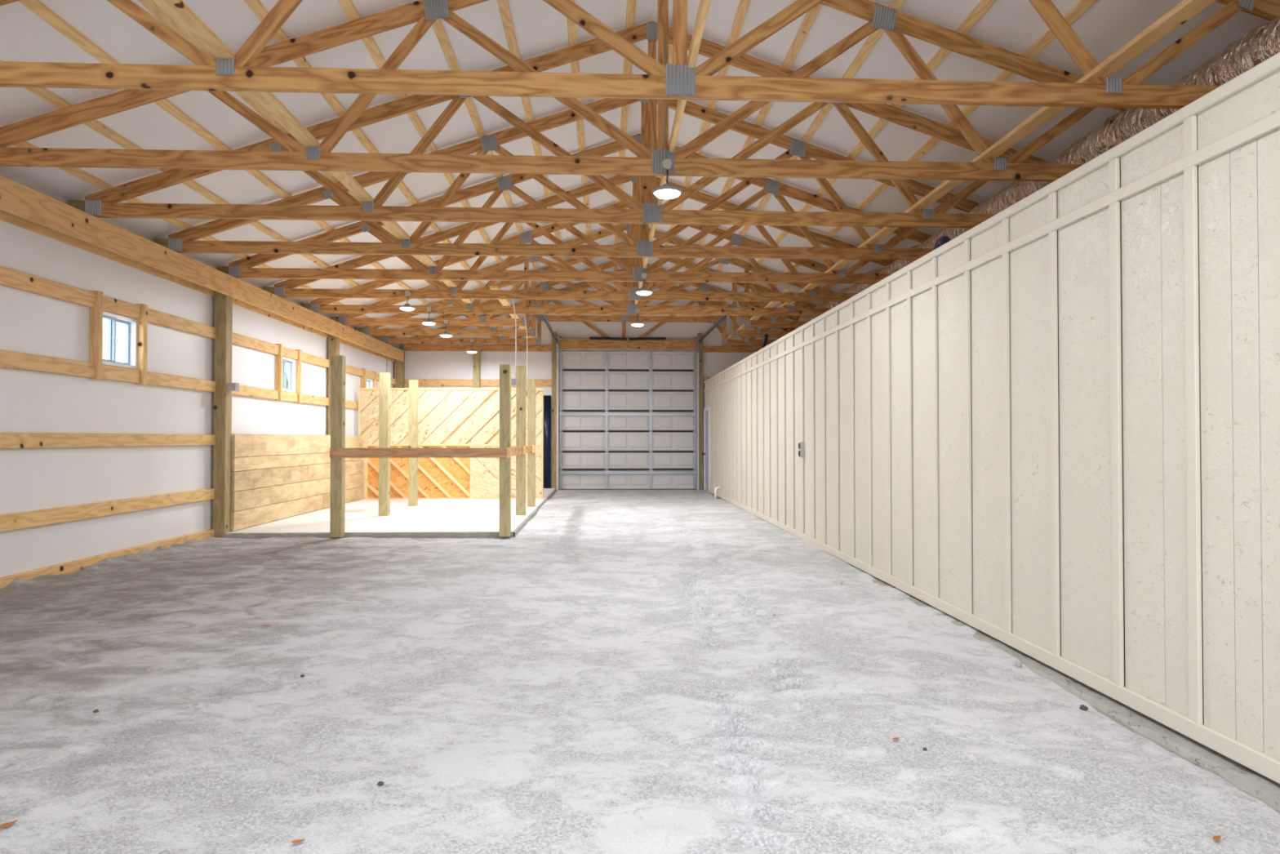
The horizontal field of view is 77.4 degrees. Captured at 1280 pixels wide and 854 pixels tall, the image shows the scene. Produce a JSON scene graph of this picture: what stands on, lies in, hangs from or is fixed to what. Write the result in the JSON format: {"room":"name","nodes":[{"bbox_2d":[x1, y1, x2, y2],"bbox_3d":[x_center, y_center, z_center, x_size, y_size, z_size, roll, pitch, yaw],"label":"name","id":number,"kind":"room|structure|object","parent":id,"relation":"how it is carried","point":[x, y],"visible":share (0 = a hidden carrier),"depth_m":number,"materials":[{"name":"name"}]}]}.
{"room":"farm building","nodes":[
{"label":"farm building","id":0,"kind":"room"},
{"bbox_2d":[0,169,404,589],"bbox_3d":[-5.751,-0.367,8.311,0.441,3.972,25.100,0,-1,-3],"label":"wall","id":1,"kind":"structure","parent":0,"point":[99,462],"depth_m":9.31,"materials":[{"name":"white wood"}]},
{"bbox_2d":[102,311,137,368],"bbox_3d":[-5.826,-0.954,8.816,0.115,0.570,0.740,0,-1,-3],"label":"window","id":2,"kind":"structure","parent":1,"relation":"in","point":[131,324],"depth_m":8.99,"materials":[{"name":"white plastic"}]},
{"bbox_2d":[226,382,239,391],"bbox_3d":[-5.641,-0.555,11.066,0.112,0.115,0.120,0,-1,-3],"label":"outlet box","id":3,"kind":"object","parent":1,"relation":"attached to","point":[230,386],"visible":1,"depth_m":11.01,"materials":[{"name":"grey plastic"}]},
{"bbox_2d":[282,356,296,392],"bbox_3d":[-6.034,-0.887,13.531,0.115,0.570,0.740,0,-1,-3],"label":"window","id":4,"kind":"structure","parent":1,"relation":"in","point":[291,362],"depth_m":13.83,"materials":[{"name":"white plastic"}]},
{"bbox_2d":[366,377,373,387],"bbox_3d":[-6.238,-0.821,18.146,0.115,0.570,0.740,0,-1,-3],"label":"window","id":5,"kind":"structure","parent":1,"relation":"in","point":[369,381],"depth_m":18.47,"materials":[{"name":"white plastic"}]},
{"bbox_2d":[67,21,1048,227],"bbox_3d":[0.066,-3.229,8.556,11.928,2.198,0.153,0,-1,-3],"label":"roof truss","id":6,"kind":"object","parent":1,"relation":"on","point":[105,203],"visible":0.64,"depth_m":8.46,"materials":[{"name":"brown wood"}]},
{"bbox_2d":[0,0,1128,182],"bbox_3d":[0.136,-3.252,6.985,11.928,2.198,0.153,0,-1,-3],"label":"roof truss","id":7,"kind":"object","parent":1,"relation":"on","point":[895,23],"visible":0.77,"depth_m":6.87,"materials":[{"name":"brown wood"}]},
{"bbox_2d":[652,39,682,199],"bbox_3d":[0.234,-2.663,6.853,0.260,1.390,0.260,0,-1,-3],"label":"pendant lamp","id":8,"kind":"object","parent":7,"relation":"hanging from","point":[667,191],"visible":0.99,"depth_m":6.83,"materials":[{"name":"grey metal"}]},
{"bbox_2d":[966,15,1279,231],"bbox_3d":[4.279,-2.535,6.276,0.457,0.457,6.938,0,-1,-3],"label":"duct","id":9,"kind":"object","parent":7,"relation":"on","point":[1261,42],"visible":0.34,"depth_m":6.45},
{"bbox_2d":[300,201,831,315],"bbox_3d":[-0.211,-3.140,14.837,11.928,2.198,0.153,0,-1,-3],"label":"roof truss","id":10,"kind":"object","parent":1,"relation":"on","point":[319,304],"visible":0.62,"depth_m":14.73,"materials":[{"name":"brown wood"}]},
{"bbox_2d":[421,306,435,325],"bbox_3d":[-3.843,-2.023,14.532,0.260,0.341,0.260,0,-1,-3],"label":"pendant lamp","id":11,"kind":"object","parent":10,"relation":"hanging from","point":[428,322],"visible":1,"depth_m":14.48,"materials":[{"name":"grey"}]},
{"bbox_2d":[524,314,527,396],"bbox_3d":[-2.181,-1.391,15.016,0.084,1.610,0.587,0,-1,-3],"label":"electrical cable","id":12,"kind":"object","parent":10,"relation":"attached to","point":[524,314],"visible":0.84,"depth_m":15.27,"materials":[{"name":"grey plastic"}]},
{"bbox_2d":[630,307,644,326],"bbox_3d":[-0.043,-2.021,14.700,0.260,0.341,0.260,0,-1,-3],"label":"pendant lamp","id":13,"kind":"object","parent":10,"relation":"hanging from","point":[637,323],"visible":1,"depth_m":14.64,"materials":[{"name":"grey"}]},
{"bbox_2d":[154,97,979,260],"bbox_3d":[-0.003,-3.207,10.126,11.928,2.198,0.153,0,-1,-3],"label":"roof truss","id":14,"kind":"object","parent":1,"relation":"on","point":[183,241],"visible":0.68,"depth_m":10.03,"materials":[{"name":"brown wood"}]},
{"bbox_2d":[152,0,472,303],"bbox_3d":[-2.885,-2.368,8.927,0.140,0.040,12.022,0,-1,-3],"label":"board","id":15,"kind":"object","parent":14,"relation":"on","point":[178,11],"visible":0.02,"depth_m":5.92,"materials":[{"name":"brown wood"}]},
{"bbox_2d":[634,0,711,304],"bbox_3d":[0.179,-2.391,9.063,0.045,0.090,12.022,0,-1,-3],"label":"board","id":16,"kind":"object","parent":14,"relation":"on","point":[704,6],"visible":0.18,"depth_m":5.33,"materials":[{"name":"brown wood"}]},
{"bbox_2d":[779,0,1216,307],"bbox_3d":[2.985,-2.364,9.186,0.140,0.040,12.022,0,-1,-3],"label":"board","id":17,"kind":"object","parent":14,"relation":"on","point":[1184,11],"visible":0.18,"depth_m":5.57,"materials":[{"name":"brown wood"}]},
{"bbox_2d":[216,133,932,284],"bbox_3d":[-0.072,-3.184,11.696,11.928,2.198,0.153,0,-1,-3],"label":"roof truss","id":18,"kind":"object","parent":1,"relation":"on","point":[242,268],"visible":0.7,"depth_m":11.59,"materials":[{"name":"brown wood"}]},
{"bbox_2d":[635,272,653,295],"bbox_3d":[0.060,-2.073,11.558,0.260,0.326,0.260,0,-1,-3],"label":"pendant lamp","id":19,"kind":"object","parent":18,"relation":"hanging from","point":[643,291],"visible":1,"depth_m":11.51,"materials":[{"name":"grey"}]},
{"bbox_2d":[798,227,967,320],"bbox_3d":[3.932,-2.404,13.925,0.437,0.475,8.222,0,-1,-3],"label":"duct","id":20,"kind":"object","parent":18,"relation":"on","point":[952,233],"visible":0.26,"depth_m":12.12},
{"bbox_2d":[263,175,894,302],"bbox_3d":[-0.141,-3.162,13.267,11.928,2.198,0.153,0,-1,-3],"label":"roof truss","id":21,"kind":"object","parent":1,"relation":"on","point":[285,289],"visible":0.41,"depth_m":13.17,"materials":[{"name":"brown wood"}]},
{"bbox_2d":[399,290,415,311],"bbox_3d":[-3.779,-2.053,12.962,0.260,0.326,0.260,0,-1,-3],"label":"pendant lamp","id":22,"kind":"object","parent":21,"relation":"hanging from","point":[406,307],"visible":1,"depth_m":12.92,"materials":[{"name":"grey"}]},
{"bbox_2d":[511,299,516,385],"bbox_3d":[-2.134,-1.464,13.382,0.084,1.510,0.459,0,-1,-3],"label":"electrical cable","id":23,"kind":"object","parent":21,"relation":"attached to","point":[513,380],"visible":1,"depth_m":13.57,"materials":[{"name":"grey plastic"}]},
{"bbox_2d":[329,223,837,328],"bbox_3d":[-0.280,-3.117,16.407,11.928,2.198,0.153,0,-1,-3],"label":"roof truss","id":24,"kind":"object","parent":1,"relation":"on","point":[345,318],"visible":0.44,"depth_m":16.25,"materials":[{"name":"brown wood"}]},
{"bbox_2d":[439,319,452,337],"bbox_3d":[-3.912,-1.991,16.102,0.260,0.361,0.260,0,-1,-3],"label":"pendant lamp","id":25,"kind":"object","parent":24,"relation":"hanging from","point":[446,334],"visible":1,"depth_m":16.06,"materials":[{"name":"grey"}]},
{"bbox_2d":[488,285,533,337],"bbox_3d":[-2.515,-2.219,16.207,0.140,0.038,6.538,0,-1,-3],"label":"board","id":26,"kind":"object","parent":24,"relation":"on","point":[504,302],"visible":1,"depth_m":14.46,"materials":[{"name":"brown wood"}]},
{"bbox_2d":[726,288,795,339],"bbox_3d":[2.340,-2.216,16.421,0.140,0.038,6.538,0,-1,-3],"label":"board","id":27,"kind":"object","parent":24,"relation":"on","point":[772,304],"visible":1,"depth_m":14.82,"materials":[{"name":"brown wood"}]},
{"bbox_2d":[354,241,817,337],"bbox_3d":[-0.349,-3.095,17.977,11.928,2.198,0.153,0,-1,-3],"label":"roof truss","id":28,"kind":"object","parent":1,"relation":"on","point":[372,330],"visible":0.45,"depth_m":17.82,"materials":[{"name":"brown wood"}]},
{"bbox_2d":[374,257,800,345],"bbox_3d":[-0.419,-3.073,19.548,11.928,2.198,0.153,0,-1,-3],"label":"roof truss","id":29,"kind":"object","parent":1,"relation":"on","point":[546,286],"visible":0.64,"depth_m":19.44,"materials":[{"name":"brown wood"}]},
{"bbox_2d":[466,338,477,353],"bbox_3d":[-4.051,-1.951,19.243,0.260,0.351,0.260,0,-1,-3],"label":"pendant lamp","id":30,"kind":"object","parent":29,"relation":"hanging from","point":[471,350],"visible":1,"depth_m":19.20,"materials":[{"name":"grey"}]},
{"bbox_2d":[0,0,1279,109],"bbox_3d":[0.205,-3.274,5.415,11.928,2.198,0.153,0,-1,-3],"label":"roof truss","id":31,"kind":"object","parent":1,"relation":"on","point":[677,81],"visible":1,"depth_m":5.33,"materials":[{"name":"brown wood"}]},
{"bbox_2d":[391,269,796,489],"bbox_3d":[-0.478,-1.200,21.058,12.100,6.000,0.282,0,-1,-3],"label":"wall","id":32,"kind":"structure","parent":0,"point":[431,369],"depth_m":21.02,"materials":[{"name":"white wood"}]},
{"bbox_2d":[399,270,795,352],"bbox_3d":[-0.403,-3.069,21.104,11.760,2.160,0.073,0,-1,-3],"label":"roof truss","id":33,"kind":"object","parent":32,"relation":"attached to","point":[584,285],"visible":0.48,"depth_m":21.05,"materials":[{"name":"brown wood"}]},
{"bbox_2d":[540,314,727,489],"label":"door","id":34,"kind":"structure","parent":32,"relation":"in","point":[627,380],"depth_m":21.04,"materials":[{"name":"white metal"}]},
{"bbox_2d":[0,0,1269,337],"bbox_3d":[0.123,-3.355,8.612,12.500,2.145,25.300,0,-1,-3],"label":"ceiling","id":35,"kind":"structure","parent":0,"point":[54,31],"depth_m":8.10,"materials":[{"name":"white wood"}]},
{"bbox_2d":[0,488,1279,853],"bbox_3d":[-1.731,1.474,8.352,8.120,0.180,25.280,0,-1,-3],"label":"floor","id":36,"kind":"structure","parent":0,"point":[615,673],"depth_m":3.92,"materials":[{"name":"grey concrete"}]},
{"bbox_2d":[0,819,17,827],"bbox_3d":[-2.193,1.373,2.760,0.029,0.006,0.070,0,-1,30],"label":"leaf","id":37,"kind":"object","parent":36,"relation":"on","point":[7,824],"visible":1,"depth_m":2.76,"materials":[{"name":"orange plant"}]},
{"bbox_2d":[158,849,169,853],"bbox_3d":[-1.536,1.380,2.577,0.035,0.024,0.037,0,-1,-3],"label":"pebble","id":38,"kind":"object","parent":36,"relation":"on","point":[165,851],"visible":1,"depth_m":2.57,"materials":[{"name":"stone"}]},
{"bbox_2d":[219,688,227,693],"bbox_3d":[-2.210,1.404,4.237,0.038,0.029,0.036,0,-1,-19],"label":"pebble","id":39,"kind":"object","parent":36,"relation":"on","point":[222,691],"visible":1,"depth_m":4.22,"materials":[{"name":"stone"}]},
{"bbox_2d":[290,839,305,843],"bbox_3d":[-1.137,1.375,2.653,0.044,0.006,0.018,0,-1,-26],"label":"leaf","id":40,"kind":"object","parent":36,"relation":"on","point":[298,840],"visible":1,"depth_m":2.65,"materials":[{"name":"orange plant"}]},
{"bbox_2d":[329,355,345,537],"bbox_3d":[-4.150,0.264,10.968,0.155,2.485,0.145,0,-1,-3],"label":"post","id":41,"kind":"object","parent":36,"relation":"on","point":[337,507],"visible":1,"depth_m":10.90,"materials":[{"name":"brown wood"}]},
{"bbox_2d":[377,781,383,786],"bbox_3d":[-1.012,1.393,3.117,0.025,0.020,0.024,0,-1,26],"label":"pebble","id":42,"kind":"object","parent":36,"relation":"on","point":[380,783],"visible":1,"depth_m":3.11,"materials":[{"name":"stone"}]},
{"bbox_2d":[225,488,556,537],"bbox_3d":[-4.003,1.611,15.939,4.128,0.173,9.878,0,-1,-3],"label":"concrete slab","id":43,"kind":"object","parent":36,"relation":"on","point":[432,517],"visible":0.67,"depth_m":12.50,"materials":[{"name":"white concrete"}]},
{"bbox_2d":[378,372,390,515],"bbox_3d":[-4.311,0.288,13.473,0.155,2.402,0.145,0,-1,-3],"label":"post","id":44,"kind":"object","parent":43,"relation":"on","point":[384,377],"visible":1,"depth_m":13.40,"materials":[{"name":"beige wood"}]},
{"bbox_2d":[408,379,417,506],"bbox_3d":[-4.376,0.306,15.412,0.145,2.422,0.145,0,-1,-3],"label":"post","id":45,"kind":"object","parent":43,"relation":"on","point":[413,384],"visible":1,"depth_m":15.34,"materials":[{"name":"beige wood"}]},
{"bbox_2d":[358,387,543,498],"bbox_3d":[-4.072,0.351,17.242,3.945,2.380,0.075,0,-1,-3],"label":"wall","id":46,"kind":"structure","parent":43,"relation":"on","point":[448,417],"depth_m":17.23,"materials":[{"name":"brown wood"}]},
{"bbox_2d":[499,364,511,536],"bbox_3d":[-1.867,0.323,11.068,0.145,2.370,0.145,0,-1,-3],"label":"post","id":47,"kind":"object","parent":43,"relation":"on","point":[504,369],"visible":0.81,"depth_m":11.00,"materials":[{"name":"brown wood"}]},
{"bbox_2d":[329,448,506,457],"bbox_3d":[-3.025,0.353,10.923,2.390,0.135,0.039,0,-1,-3],"label":"rail","id":48,"kind":"object","parent":47,"relation":"attached to","point":[334,452],"visible":1,"depth_m":10.90,"materials":[{"name":"brown wood"}]},
{"bbox_2d":[506,447,511,457],"bbox_3d":[-1.803,0.354,10.974,0.054,0.144,0.045,0,-1,-3],"label":"cleat","id":49,"kind":"object","parent":47,"relation":"attached to","point":[508,449],"visible":1,"depth_m":10.95,"materials":[{"name":"brown wood"}]},
{"bbox_2d":[511,445,522,456],"bbox_3d":[-1.950,0.373,12.319,0.040,0.135,2.361,0,-1,-3],"label":"rail","id":50,"kind":"object","parent":47,"relation":"attached to","point":[515,451],"visible":0.65,"depth_m":12.51,"materials":[{"name":"brown wood"}]},
{"bbox_2d":[515,365,526,515],"bbox_3d":[-2.023,0.225,13.575,0.155,2.532,0.145,0,-1,-3],"label":"post","id":51,"kind":"object","parent":43,"relation":"on","point":[521,371],"visible":1,"depth_m":13.50,"materials":[{"name":"beige wood"}]},
{"bbox_2d":[522,445,525,454],"bbox_3d":[-1.956,0.390,13.478,0.049,0.144,0.045,0,-1,-3],"label":"cleat","id":52,"kind":"object","parent":51,"relation":"attached to","point":[523,446],"visible":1,"depth_m":13.46,"materials":[{"name":"brown wood"}]},
{"bbox_2d":[525,444,532,453],"bbox_3d":[-2.045,0.403,14.422,0.045,0.135,1.551,0,-1,-3],"label":"rail","id":53,"kind":"object","parent":51,"relation":"attached to","point":[528,448],"visible":0.54,"depth_m":14.68,"materials":[{"name":"brown wood"}]},
{"bbox_2d":[527,380,535,506],"bbox_3d":[-2.078,0.311,15.273,0.145,2.407,0.145,0,-1,-3],"label":"post","id":54,"kind":"object","parent":43,"relation":"on","point":[531,384],"visible":1,"depth_m":15.20,"materials":[{"name":"beige wood"}]},
{"bbox_2d":[542,395,551,488],"bbox_3d":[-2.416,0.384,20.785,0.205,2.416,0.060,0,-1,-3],"label":"door","id":55,"kind":"structure","parent":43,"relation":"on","point":[547,398],"depth_m":20.78,"materials":[{"name":"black metal"}]},
{"bbox_2d":[1014,662,1022,666],"bbox_3d":[2.280,1.431,4.805,0.041,0.029,0.039,1,-1,-37],"label":"pebble","id":56,"kind":"object","parent":36,"relation":"on","point":[1017,664],"visible":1,"depth_m":4.79,"materials":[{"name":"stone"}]},
{"bbox_2d":[1079,704,1088,710],"bbox_3d":[2.281,1.444,4.106,0.038,0.027,0.040,0,-1,-3],"label":"pebble","id":57,"kind":"object","parent":36,"relation":"on","point":[1082,707],"visible":1,"depth_m":4.09,"materials":[{"name":"stone"}]},
{"bbox_2d":[1212,835,1221,839],"bbox_3d":[1.942,1.382,2.689,0.048,0.006,0.020,0,-1,-31],"label":"leaf","id":58,"kind":"object","parent":36,"relation":"on","point":[1216,837],"visible":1,"depth_m":2.69,"materials":[{"name":"orange plant"}]},
{"bbox_2d":[703,52,1279,783],"bbox_3d":[2.300,0.043,8.595,0.136,2.836,24.950,0,-1,-3],"label":"wall","id":59,"kind":"structure","parent":0,"point":[1053,429],"depth_m":4.36,"materials":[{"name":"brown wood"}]},
{"bbox_2d":[702,406,710,492],"bbox_3d":[1.725,0.583,20.520,0.135,2.160,1.020,0,-1,-3],"label":"door","id":60,"kind":"structure","parent":59,"relation":"in","point":[706,453],"depth_m":20.61,"materials":[{"name":"white paint"}]},
{"bbox_2d":[714,486,720,498],"bbox_3d":[1.756,1.492,18.046,0.150,0.290,0.062,0,-1,-3],"label":"drain pipe","id":61,"kind":"object","parent":59,"relation":"attached to","point":[716,487],"visible":0.88,"depth_m":18.02,"materials":[{"name":"white plastic"}]},
{"bbox_2d":[798,442,804,457],"bbox_3d":[2.137,0.301,10.581,0.066,0.200,0.080,0,-1,-3],"label":"wall outlet","id":62,"kind":"object","parent":59,"relation":"attached to","point":[801,445],"visible":1,"depth_m":10.54,"materials":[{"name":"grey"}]},
{"bbox_2d":[711,493,1279,813],"bbox_3d":[2.145,1.603,10.733,0.217,0.200,18.500,0,-1,-3],"label":"trim","id":63,"kind":"structure","parent":59,"relation":"attached to","point":[1252,783],"depth_m":3.74,"materials":[{"name":"concrete"}]},
{"bbox_3d":[4.219,-1.296,8.674,3.703,0.060,24.880,0,-1,-3],"label":"ceiling","id":64,"kind":"structure","parent":0,"visible":0},
{"bbox_2d":[761,333,768,348],"bbox_3d":[2.258,-1.442,14.636,0.070,0.458,0.639,0,-1,-3],"label":"pipe stub","id":65,"kind":"object","parent":64,"relation":"on","point":[766,336],"visible":0.48,"depth_m":14.43,"materials":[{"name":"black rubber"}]},
{"bbox_2d":[933,235,951,250],"bbox_3d":[2.578,-1.512,6.822,0.121,0.243,0.292,0,-1,-3],"label":"loop","id":66,"kind":"object","parent":64,"relation":"on","point":[942,240],"visible":0.24,"depth_m":6.77,"materials":[{"name":"blue plastic"}]},
{"label":"outside","id":67,"kind":"structure","parent":0,"visible":0},
{"bbox_3d":[-1.102,2.031,24.949,180.000,0.350,170.000,0,-1,-3],"label":"ground","id":68,"kind":"structure","parent":67,"visible":0},
{"bbox_2d":[285,373,288,388],"bbox_3d":[-18.077,-0.370,39.866,2.113,4.987,2.057,0,-1,-3],"label":"tree","id":69,"kind":"object","parent":68,"relation":"on","point":[286,378],"visible":0.02,"depth_m":39.62,"materials":[{"name":"green plant"}]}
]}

